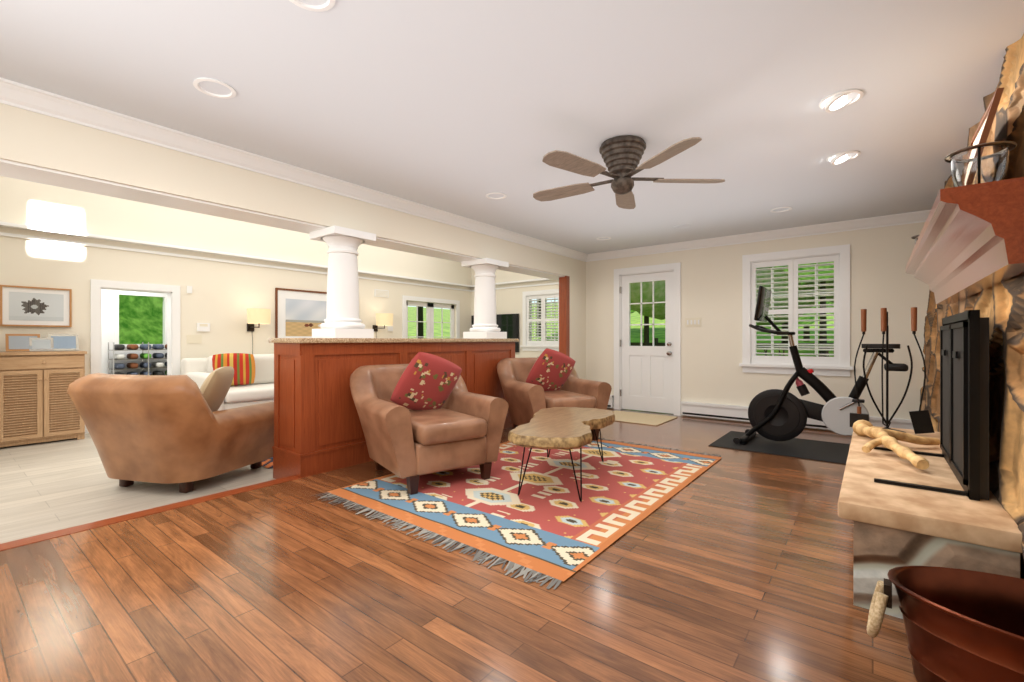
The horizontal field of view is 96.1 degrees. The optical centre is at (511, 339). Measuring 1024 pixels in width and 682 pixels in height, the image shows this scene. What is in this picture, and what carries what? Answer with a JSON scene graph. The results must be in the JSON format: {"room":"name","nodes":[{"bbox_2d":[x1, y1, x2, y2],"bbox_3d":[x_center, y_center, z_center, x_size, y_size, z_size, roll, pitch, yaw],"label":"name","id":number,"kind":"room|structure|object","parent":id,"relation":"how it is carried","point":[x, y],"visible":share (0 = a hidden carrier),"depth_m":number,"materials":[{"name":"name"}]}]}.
{"room":"living room","nodes":[
{"label":"living room","id":0,"kind":"room"},
{"bbox_2d":[101,289,166,374],"bbox_3d":[-5.603,-0.034,6.776,1.860,2.530,3.090,0,0,38],"label":"wall","id":1,"kind":"structure","parent":0,"point":[110,316],"depth_m":7.25,"materials":[{"name":"white paint"}]},
{"bbox_3d":[-5.849,0.875,7.382,0.475,0.509,1.840,0,0,38],"label":"bench","id":2,"kind":"object","parent":1,"relation":"on","visible":0},
{"bbox_2d":[108,342,166,374],"bbox_3d":[-5.866,0.329,7.364,0.336,0.580,0.864,0,0,38],"label":"shoe rack","id":3,"kind":"object","parent":2,"relation":"on","point":[130,356],"visible":0.6,"depth_m":7.24,"materials":[{"name":"silver metal"}]},
{"bbox_2d":[0,433,274,543],"bbox_3d":[-2.379,1.231,6.122,4.300,0.200,9.900,0,0,38],"label":"floor","id":4,"kind":"structure","parent":0,"point":[49,486],"depth_m":3.50,"materials":[{"name":"beige wood"}]},
{"bbox_2d":[0,355,3,446],"bbox_3d":[-5.631,0.645,4.591,0.448,0.970,0.716,0,0,38],"label":"base cabinet","id":5,"kind":"object","parent":4,"relation":"on","point":[1,356],"depth_m":4.73,"materials":[{"name":"brown wood"}]},
{"bbox_2d":[4,355,84,446],"bbox_3d":[-5.246,0.645,5.082,0.448,0.970,0.716,0,0,38],"label":"base cabinet","id":6,"kind":"object","parent":4,"relation":"on","point":[37,405],"depth_m":4.94,"materials":[{"name":"brown wood"}]},
{"bbox_2d":[0,351,86,354],"bbox_3d":[-5.433,0.145,4.832,0.463,0.030,1.370,0,0,38],"label":"countertop","id":7,"kind":"structure","parent":6,"relation":"on","point":[22,352],"depth_m":5.02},
{"bbox_2d":[5,334,39,351],"bbox_3d":[-5.354,0.031,5.037,0.066,0.189,0.260,0,0,38],"label":"photo frame","id":8,"kind":"object","parent":7,"relation":"on","point":[17,342],"visible":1,"depth_m":5.00,"materials":[{"name":"brown"}]},
{"bbox_2d":[29,338,53,350],"bbox_3d":[-5.267,0.051,5.147,0.065,0.150,0.190,0,0,38],"label":"photo frame","id":9,"kind":"object","parent":7,"relation":"on","point":[41,344],"visible":1,"depth_m":5.13,"materials":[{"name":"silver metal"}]},
{"bbox_2d":[48,334,78,350],"bbox_3d":[-5.157,0.032,5.289,0.066,0.188,0.250,0,0,38],"label":"photo frame","id":10,"kind":"object","parent":7,"relation":"on","point":[65,342],"visible":1,"depth_m":5.29,"materials":[{"name":"silver metal"}]},
{"bbox_2d":[67,366,273,492],"bbox_3d":[-2.651,0.671,3.687,1.142,0.899,1.129,0,0,14],"label":"leather armchair","id":11,"kind":"object","parent":4,"relation":"on","point":[183,432],"visible":1,"depth_m":3.27,"materials":[{"name":"brown leather"}]},
{"bbox_2d":[187,366,234,425],"bbox_3d":[-2.454,0.450,3.766,0.472,0.457,0.413,0,0,38],"label":"pillow","id":12,"kind":"object","parent":11,"relation":"on","point":[216,386],"depth_m":3.64,"materials":[{"name":"fabric"}]},
{"bbox_2d":[181,353,273,410],"bbox_3d":[-3.403,0.656,6.843,0.960,0.948,2.330,0,0,38],"label":"sofa","id":13,"kind":"object","parent":4,"relation":"on","point":[253,381],"visible":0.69,"depth_m":6.23,"materials":[{"name":"white fabric"}]},
{"bbox_2d":[211,353,255,385],"bbox_3d":[-3.829,0.410,6.332,0.324,0.456,0.491,0,0,38],"label":"pillow","id":14,"kind":"object","parent":13,"relation":"on","point":[243,364],"depth_m":6.30,"materials":[{"name":"fabric"}]},
{"bbox_2d":[262,457,272,468],"bbox_3d":[-2.042,1.125,5.985,2.300,0.001,3.200,0,0,38],"label":"rug","id":15,"kind":"object","parent":4,"relation":"on","point":[267,463],"visible":0.02,"depth_m":4.18,"materials":[{"name":"orange fabric"}]},
{"bbox_2d":[272,343,411,478],"bbox_3d":[-1.457,0.579,4.032,0.432,1.104,1.032,0,0,38],"label":"half wall","id":16,"kind":"structure","parent":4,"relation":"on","point":[318,429],"depth_m":3.68,"materials":[{"name":"brown wood"}]},
{"bbox_2d":[268,338,518,342],"bbox_3d":[-0.955,0.006,4.682,0.510,0.040,2.730,0,0,38],"label":"countertop","id":17,"kind":"structure","parent":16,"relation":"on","point":[344,340],"depth_m":4.02,"materials":[{"name":"stone"}]},
{"bbox_2d":[309,225,375,337],"bbox_3d":[-1.482,-0.474,4.034,0.400,0.919,0.400,0,0,38],"label":"column","id":18,"kind":"structure","parent":17,"relation":"on","point":[342,320],"depth_m":3.92,"materials":[{"name":"white wood"}]},
{"bbox_2d":[461,258,508,338],"bbox_3d":[-0.322,-0.474,5.513,0.400,0.919,0.400,0,0,38],"label":"column","id":19,"kind":"structure","parent":17,"relation":"on","point":[484,325],"depth_m":5.40,"materials":[{"name":"white"}]},
{"bbox_2d":[412,342,475,392],"bbox_3d":[-0.898,0.579,4.745,0.432,1.104,0.980,0,0,38],"label":"base cabinet","id":20,"kind":"object","parent":4,"relation":"on","point":[463,354],"depth_m":4.84,"materials":[{"name":"brown wood"}]},
{"bbox_2d":[476,342,514,428],"bbox_3d":[-0.395,0.579,5.386,0.432,1.104,0.850,0,0,38],"label":"base cabinet","id":21,"kind":"object","parent":4,"relation":"on","point":[488,354],"depth_m":5.25,"materials":[{"name":"brown wood"}]},
{"bbox_2d":[0,176,470,375],"bbox_3d":[-3.941,-0.659,7.258,0.160,3.580,9.760,0,0,38],"label":"wall","id":22,"kind":"structure","parent":0,"point":[222,297],"depth_m":6.45,"materials":[{"name":"beige paint"}]},
{"bbox_2d":[0,285,71,326],"bbox_3d":[-5.405,-0.374,5.235,0.025,0.450,0.570,0,0,38],"label":"framed picture","id":23,"kind":"object","parent":22,"relation":"attached to","point":[25,306],"visible":1,"depth_m":5.22,"materials":[{"name":"brown"}]},
{"bbox_2d":[0,221,471,432],"bbox_3d":[-3.884,-0.071,7.112,0.110,2.405,9.600,0,0,38],"label":"trim","id":24,"kind":"structure","parent":22,"relation":"attached to","point":[57,231],"depth_m":6.29,"materials":[{"name":"white wood"}]},
{"bbox_2d":[247,308,270,353],"bbox_3d":[-3.827,0.046,6.902,0.460,1.010,0.320,0,0,38],"label":"sconce","id":25,"kind":"object","parent":22,"relation":"attached to","point":[258,316],"visible":0.96,"depth_m":6.75,"materials":[{"name":"beige fabric"}]},
{"bbox_2d":[90,279,459,374],"bbox_3d":[-3.233,0.116,8.145,0.180,2.030,6.350,0,0,38],"label":"trim","id":26,"kind":"structure","parent":22,"relation":"attached to","point":[172,292],"depth_m":6.24,"materials":[{"name":"white wood"}]},
{"bbox_2d":[187,286,392,342],"bbox_3d":[-3.438,-0.459,7.753,0.022,1.020,3.480,0,0,38],"label":"controls","id":27,"kind":"object","parent":22,"relation":"attached to","point":[206,326],"visible":1,"depth_m":6.53,"materials":[{"name":"white paint"}]},
{"bbox_2d":[275,288,326,337],"bbox_3d":[-3.304,-0.364,7.915,0.025,0.930,1.500,0,0,38],"label":"framed picture","id":28,"kind":"object","parent":22,"relation":"attached to","point":[300,313],"visible":0.48,"depth_m":7.62},
{"bbox_2d":[373,313,392,337],"bbox_3d":[-2.445,0.016,8.665,0.460,1.010,0.320,0,0,38],"label":"sconce","id":29,"kind":"object","parent":22,"relation":"attached to","point":[384,319],"visible":0.85,"depth_m":8.50,"materials":[{"name":"beige fabric"}]},
{"bbox_2d":[406,301,453,337],"bbox_3d":[-1.786,0.161,10.007,0.040,1.920,1.426,0,0,38],"label":"door frame","id":30,"kind":"structure","parent":22,"relation":"attached to","point":[429,321],"depth_m":10.00,"materials":[{"name":"white paint"}]},
{"bbox_2d":[0,408,917,681],"bbox_3d":[0.726,1.176,2.709,4.800,0.250,8.360,0,0,38],"label":"floor","id":31,"kind":"structure","parent":0,"point":[734,566],"depth_m":1.88,"materials":[{"name":"brown wood"}]},
{"bbox_2d":[0,475,299,550],"bbox_3d":[-2.678,1.087,2.208,0.110,0.078,3.370,0,0,38],"label":"trim","id":32,"kind":"structure","parent":31,"relation":"attached to","point":[50,535],"depth_m":2.74,"materials":[{"name":"brown wood"}]},
{"bbox_2d":[311,438,721,589],"bbox_3d":[0.289,1.045,3.624,1.921,0.005,2.880,0,0,38],"label":"rug","id":33,"kind":"object","parent":31,"relation":"on","point":[547,523],"visible":0.79,"depth_m":2.99,"materials":[{"name":"red fabric"}]},
{"bbox_2d":[350,352,508,494],"bbox_3d":[-0.702,0.567,3.643,1.174,0.948,1.172,0,0,38],"label":"chair","id":34,"kind":"object","parent":33,"relation":"on","point":[421,413],"visible":1,"depth_m":3.45,"materials":[{"name":"leather"}]},
{"bbox_2d":[390,352,462,413],"bbox_3d":[-0.688,0.361,3.738,0.289,0.535,0.531,0,0,38],"label":"pillow","id":35,"kind":"object","parent":34,"relation":"on","point":[424,387],"depth_m":3.67,"materials":[{"name":"fabric"}]},
{"bbox_2d":[497,348,611,440],"bbox_3d":[0.415,0.567,5.043,1.245,0.948,1.250,0,0,38],"label":"chair","id":36,"kind":"object","parent":33,"relation":"on","point":[546,378],"visible":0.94,"depth_m":5.00,"materials":[{"name":"leather"}]},
{"bbox_2d":[525,348,575,394],"bbox_3d":[0.436,0.361,5.153,0.366,0.535,0.474,0,0,38],"label":"pillow","id":37,"kind":"object","parent":36,"relation":"on","point":[552,368],"depth_m":5.08,"materials":[{"name":"fabric"}]},
{"bbox_2d":[508,407,614,501],"bbox_3d":[0.385,0.824,3.512,0.863,0.433,1.365,0,0,38],"label":"coffee table","id":38,"kind":"object","parent":33,"relation":"on","point":[567,428],"visible":1,"depth_m":3.13,"materials":[{"name":"brown wood"}]},
{"bbox_2d":[613,410,677,425],"bbox_3d":[1.648,1.045,6.186,0.900,0.012,0.770,0,0,38],"label":"door mat","id":39,"kind":"object","parent":31,"relation":"on","point":[640,418],"visible":0.73,"depth_m":6.07,"materials":[{"name":"beige fabric"}]},
{"bbox_2d":[708,431,849,464],"bbox_3d":[2.903,1.047,4.383,1.720,0.008,0.920,0,0,38],"label":"mat","id":40,"kind":"object","parent":31,"relation":"on","point":[825,451],"visible":0.56,"depth_m":4.45,"materials":[{"name":"black rubber"}]},
{"bbox_2d":[733,286,907,444],"bbox_3d":[2.933,0.258,4.410,1.377,1.569,0.564,0,0,38],"label":"exercise bike","id":41,"kind":"object","parent":40,"relation":"on","point":[784,414],"visible":0.88,"depth_m":4.50,"materials":[{"name":"black metal"}]},
{"bbox_2d":[853,521,1019,618],"bbox_3d":[2.166,0.881,2.495,0.450,0.340,2.060,0,0,38],"label":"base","id":42,"kind":"object","parent":31,"relation":"on","point":[879,552],"visible":0.14,"depth_m":1.73,"materials":[{"name":"grey stone"}]},
{"bbox_2d":[838,426,1021,552],"bbox_3d":[2.150,0.676,2.507,0.510,0.070,2.120,0,0,38],"label":"hearth slab","id":43,"kind":"object","parent":42,"relation":"on","point":[864,497],"visible":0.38,"depth_m":1.82,"materials":[{"name":"stone"}]},
{"bbox_2d":[850,307,934,433],"bbox_3d":[2.618,0.210,3.183,0.454,0.858,0.200,0,0,38],"label":"fireplace tools","id":44,"kind":"object","parent":43,"relation":"on","point":[921,421],"visible":0.85,"depth_m":3.18,"materials":[{"name":"black metal"}]},
{"bbox_2d":[852,420,939,469],"bbox_3d":[2.186,0.582,2.621,0.423,0.129,0.937,0,0,38],"label":"branch","id":45,"kind":"object","parent":43,"relation":"on","point":[887,438],"visible":1,"depth_m":2.66,"materials":[{"name":"beige wood"}]},
{"bbox_2d":[874,310,988,500],"bbox_3d":[2.021,0.260,2.278,0.360,0.758,0.920,0,0,38],"label":"fire screen","id":46,"kind":"object","parent":43,"relation":"on","point":[964,391],"visible":0.96,"depth_m":1.88,"materials":[{"name":"black metal"}]},
{"bbox_2d":[867,566,1023,681],"bbox_3d":[1.542,0.897,1.205,0.971,0.303,0.453,0,0,38],"label":"tub","id":47,"kind":"object","parent":31,"relation":"on","point":[962,625],"visible":1,"depth_m":1.38,"materials":[{"name":"brown metal"}]},
{"bbox_2d":[0,0,1023,253],"bbox_3d":[0.538,-1.414,2.793,5.200,0.150,8.260,0,0,38],"label":"ceiling","id":48,"kind":"structure","parent":0,"point":[458,106],"depth_m":2.47,"materials":[{"name":"white paint"}]},
{"bbox_2d":[193,78,235,98],"bbox_3d":[-1.578,-1.345,2.445,0.195,0.028,0.195,0,0,29],"label":"recessed light","id":49,"kind":"object","parent":48,"relation":"in","point":[196,82],"depth_m":2.44,"materials":[{"name":"white"}]},
{"bbox_2d":[289,0,335,11],"bbox_3d":[-0.785,-1.345,1.772,0.195,0.028,0.195,0,0,29],"label":"recessed light","id":50,"kind":"object","parent":48,"relation":"in","point":[329,4],"depth_m":1.84,"materials":[{"name":"white"}]},
{"bbox_2d":[486,192,506,198],"bbox_3d":[-0.147,-1.345,4.270,0.195,0.028,0.195,0,0,-1],"label":"recessed light","id":51,"kind":"object","parent":48,"relation":"in","point":[505,195],"depth_m":4.25,"materials":[{"name":"white"}]},
{"bbox_2d":[533,135,724,208],"bbox_3d":[0.712,-1.170,3.173,1.314,0.338,1.352,0,0,38],"label":"ceiling fan","id":52,"kind":"object","parent":48,"relation":"hanging from","point":[622,155],"visible":1,"depth_m":3.06,"materials":[{"name":"wood"}]},
{"bbox_2d":[770,207,791,212],"bbox_3d":[2.762,-1.345,4.721,0.195,0.028,0.195,0,0,32],"label":"recessed light","id":53,"kind":"object","parent":48,"relation":"in","point":[790,208],"depth_m":4.72,"materials":[{"name":"white"}]},
{"bbox_2d":[819,89,863,111],"bbox_3d":[1.828,-1.335,2.557,0.205,0.081,0.205,0,0,32],"label":"recessed light","id":54,"kind":"object","parent":48,"relation":"in","point":[836,101],"depth_m":2.55,"materials":[{"name":"white"}]},
{"bbox_2d":[826,151,860,164],"bbox_3d":[2.414,-1.335,3.355,0.205,0.081,0.205,0,0,32],"label":"recessed light","id":55,"kind":"object","parent":48,"relation":"in","point":[840,157],"depth_m":3.34,"materials":[{"name":"white"}]},
{"bbox_2d":[471,268,558,357],"bbox_3d":[0.626,-0.659,9.777,3.920,3.580,0.160,0,0,38],"label":"wall","id":56,"kind":"structure","parent":0,"point":[509,301],"depth_m":10.12,"materials":[{"name":"beige paint"}]},
{"bbox_2d":[471,314,518,351],"bbox_3d":[-0.401,-0.149,10.428,1.380,0.840,0.042,0,0,38],"label":"screen","id":57,"kind":"object","parent":56,"relation":"attached to","point":[508,324],"visible":0.43,"depth_m":10.13,"materials":[{"name":"black"}]},
{"bbox_2d":[472,278,558,291],"bbox_3d":[0.464,-0.071,9.732,3.480,2.405,0.110,0,0,38],"label":"trim","id":58,"kind":"structure","parent":56,"relation":"attached to","point":[541,279],"depth_m":9.88,"materials":[{"name":"white wood"}]},
{"bbox_2d":[520,289,558,350],"bbox_3d":[0.678,-0.402,9.698,1.100,1.275,0.220,0,0,38],"label":"shutters","id":59,"kind":"object","parent":56,"relation":"attached to","point":[529,344],"visible":0.83,"depth_m":9.72,"materials":[{"name":"white wood"}]},
{"bbox_2d":[570,277,585,378],"bbox_3d":[1.443,0.091,7.732,0.110,2.080,2.050,0,0,38],"label":"wall","id":60,"kind":"structure","parent":0,"point":[578,320],"depth_m":7.11,"materials":[{"name":"beige paint"}]},
{"bbox_2d":[0,103,585,280],"bbox_3d":[-0.973,-1.692,4.830,0.332,1.515,9.600,0,0,38],"label":"header","id":61,"kind":"object","parent":60,"relation":"attached to","point":[41,148],"visible":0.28,"depth_m":3.20,"materials":[{"name":"beige paint"}]},
{"bbox_2d":[559,276,569,356],"bbox_3d":[0.783,0.091,6.890,0.130,2.080,0.090,0,0,38],"label":"trim","id":62,"kind":"structure","parent":60,"relation":"attached to","point":[564,315],"depth_m":6.86,"materials":[{"name":"brown wood"}]},
{"bbox_2d":[586,222,929,430],"bbox_3d":[3.138,-0.144,5.850,4.880,2.390,0.160,0,0,38],"label":"wall","id":63,"kind":"structure","parent":0,"point":[711,298],"depth_m":5.85,"materials":[{"name":"beige paint"}]},
{"bbox_2d":[0,77,587,261],"bbox_3d":[-1.287,-1.286,4.097,0.078,0.105,8.060,0,0,38],"label":"crown molding","id":64,"kind":"structure","parent":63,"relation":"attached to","point":[28,98],"depth_m":3.19,"materials":[{"name":"white wood"}]},
{"bbox_2d":[614,262,680,415],"bbox_3d":[1.985,-0.009,6.729,1.000,2.120,0.200,0,0,38],"label":"door","id":65,"kind":"structure","parent":63,"relation":"attached to","point":[647,378],"depth_m":6.68,"materials":[{"name":"white wood"}]},
{"bbox_2d":[685,318,700,326],"bbox_3d":[2.467,-0.236,6.266,0.198,0.113,0.012,0,0,38],"label":"switch plate","id":66,"kind":"object","parent":63,"relation":"attached to","point":[692,322],"visible":1,"depth_m":6.26,"materials":[{"name":"beige plastic"}]},
{"bbox_2d":[588,210,930,260],"bbox_3d":[2.805,-1.286,5.960,4.040,0.105,0.078,0,0,38],"label":"crown molding","id":67,"kind":"structure","parent":63,"relation":"attached to","point":[918,216],"depth_m":5.63,"materials":[{"name":"white wood"}]},
{"bbox_2d":[607,395,913,429],"bbox_3d":[2.764,0.939,5.997,4.090,0.185,0.070,0,0,38],"label":"baseboard heater","id":68,"kind":"object","parent":63,"relation":"attached to","point":[721,411],"visible":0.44,"depth_m":5.93,"materials":[{"name":"white painted metal"}]},
{"bbox_2d":[739,244,852,376],"bbox_3d":[3.423,-0.332,5.589,1.170,1.495,0.220,0,0,38],"label":"shuttered window","id":69,"kind":"structure","parent":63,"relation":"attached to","point":[838,364],"depth_m":5.53,"materials":[{"name":"white wood"}]},
{"bbox_2d":[920,33,1023,578],"bbox_3d":[3.354,-0.144,2.860,1.010,2.390,4.320,0,0,38],"label":"stone wall","id":70,"kind":"structure","parent":0,"point":[1000,305],"depth_m":2.00,"materials":[{"name":"brown stone"}]},
{"bbox_2d":[905,177,1023,303],"bbox_3d":[2.281,-0.389,2.405,0.250,0.280,2.200,0,0,38],"label":"mantel shelf","id":71,"kind":"object","parent":70,"relation":"attached to","point":[970,241],"visible":0.97,"depth_m":1.73,"materials":[{"name":"brown wood"}]},
{"bbox_2d":[911,234,919,243],"bbox_3d":[2.845,-0.621,3.132,0.195,0.182,0.195,0,0,38],"label":"vase","id":72,"kind":"object","parent":71,"relation":"on","point":[915,237],"visible":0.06,"depth_m":3.15,"materials":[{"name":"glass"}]},
{"bbox_2d":[944,141,1016,186],"bbox_3d":[1.767,-0.621,1.740,0.195,0.182,0.195,0,0,38],"label":"vase","id":73,"kind":"object","parent":71,"relation":"on","point":[984,162],"visible":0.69,"depth_m":1.69,"materials":[{"name":"clear glass"}]},
{"bbox_2d":[970,88,1003,149],"bbox_3d":[2.064,-0.767,2.079,0.133,0.461,0.580,0,0,38],"label":"frame","id":74,"kind":"object","parent":71,"relation":"on","point":[981,134],"visible":0.44,"depth_m":1.84,"materials":[{"name":"brown wood"}]},
{"label":"outside","id":75,"kind":"structure","parent":0,"visible":0},
{"bbox_2d":[408,303,833,356],"bbox_3d":[12.341,-6.699,15.739,240.000,16.500,280.000,0,0,38],"label":"ground","id":76,"kind":"structure","parent":75,"point":[635,330],"depth_m":33.22,"materials":[{"name":"green plant"}]},
{"bbox_2d":[119,262,833,356],"bbox_3d":[5.387,-6.488,13.447,45.213,16.176,42.474,0,0,38],"label":"trees","id":77,"kind":"object","parent":76,"relation":"on","point":[140,319],"visible":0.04,"depth_m":11.34,"materials":[{"name":"green plant"}]},
{"bbox_2d":[630,338,833,356],"bbox_3d":[17.109,-1.024,21.723,60.120,4.850,40.698,0,0,38],"label":"fence","id":78,"kind":"object","parent":76,"relation":"on","point":[656,343],"depth_m":11.49,"materials":[{"name":"brown"}]}
]}

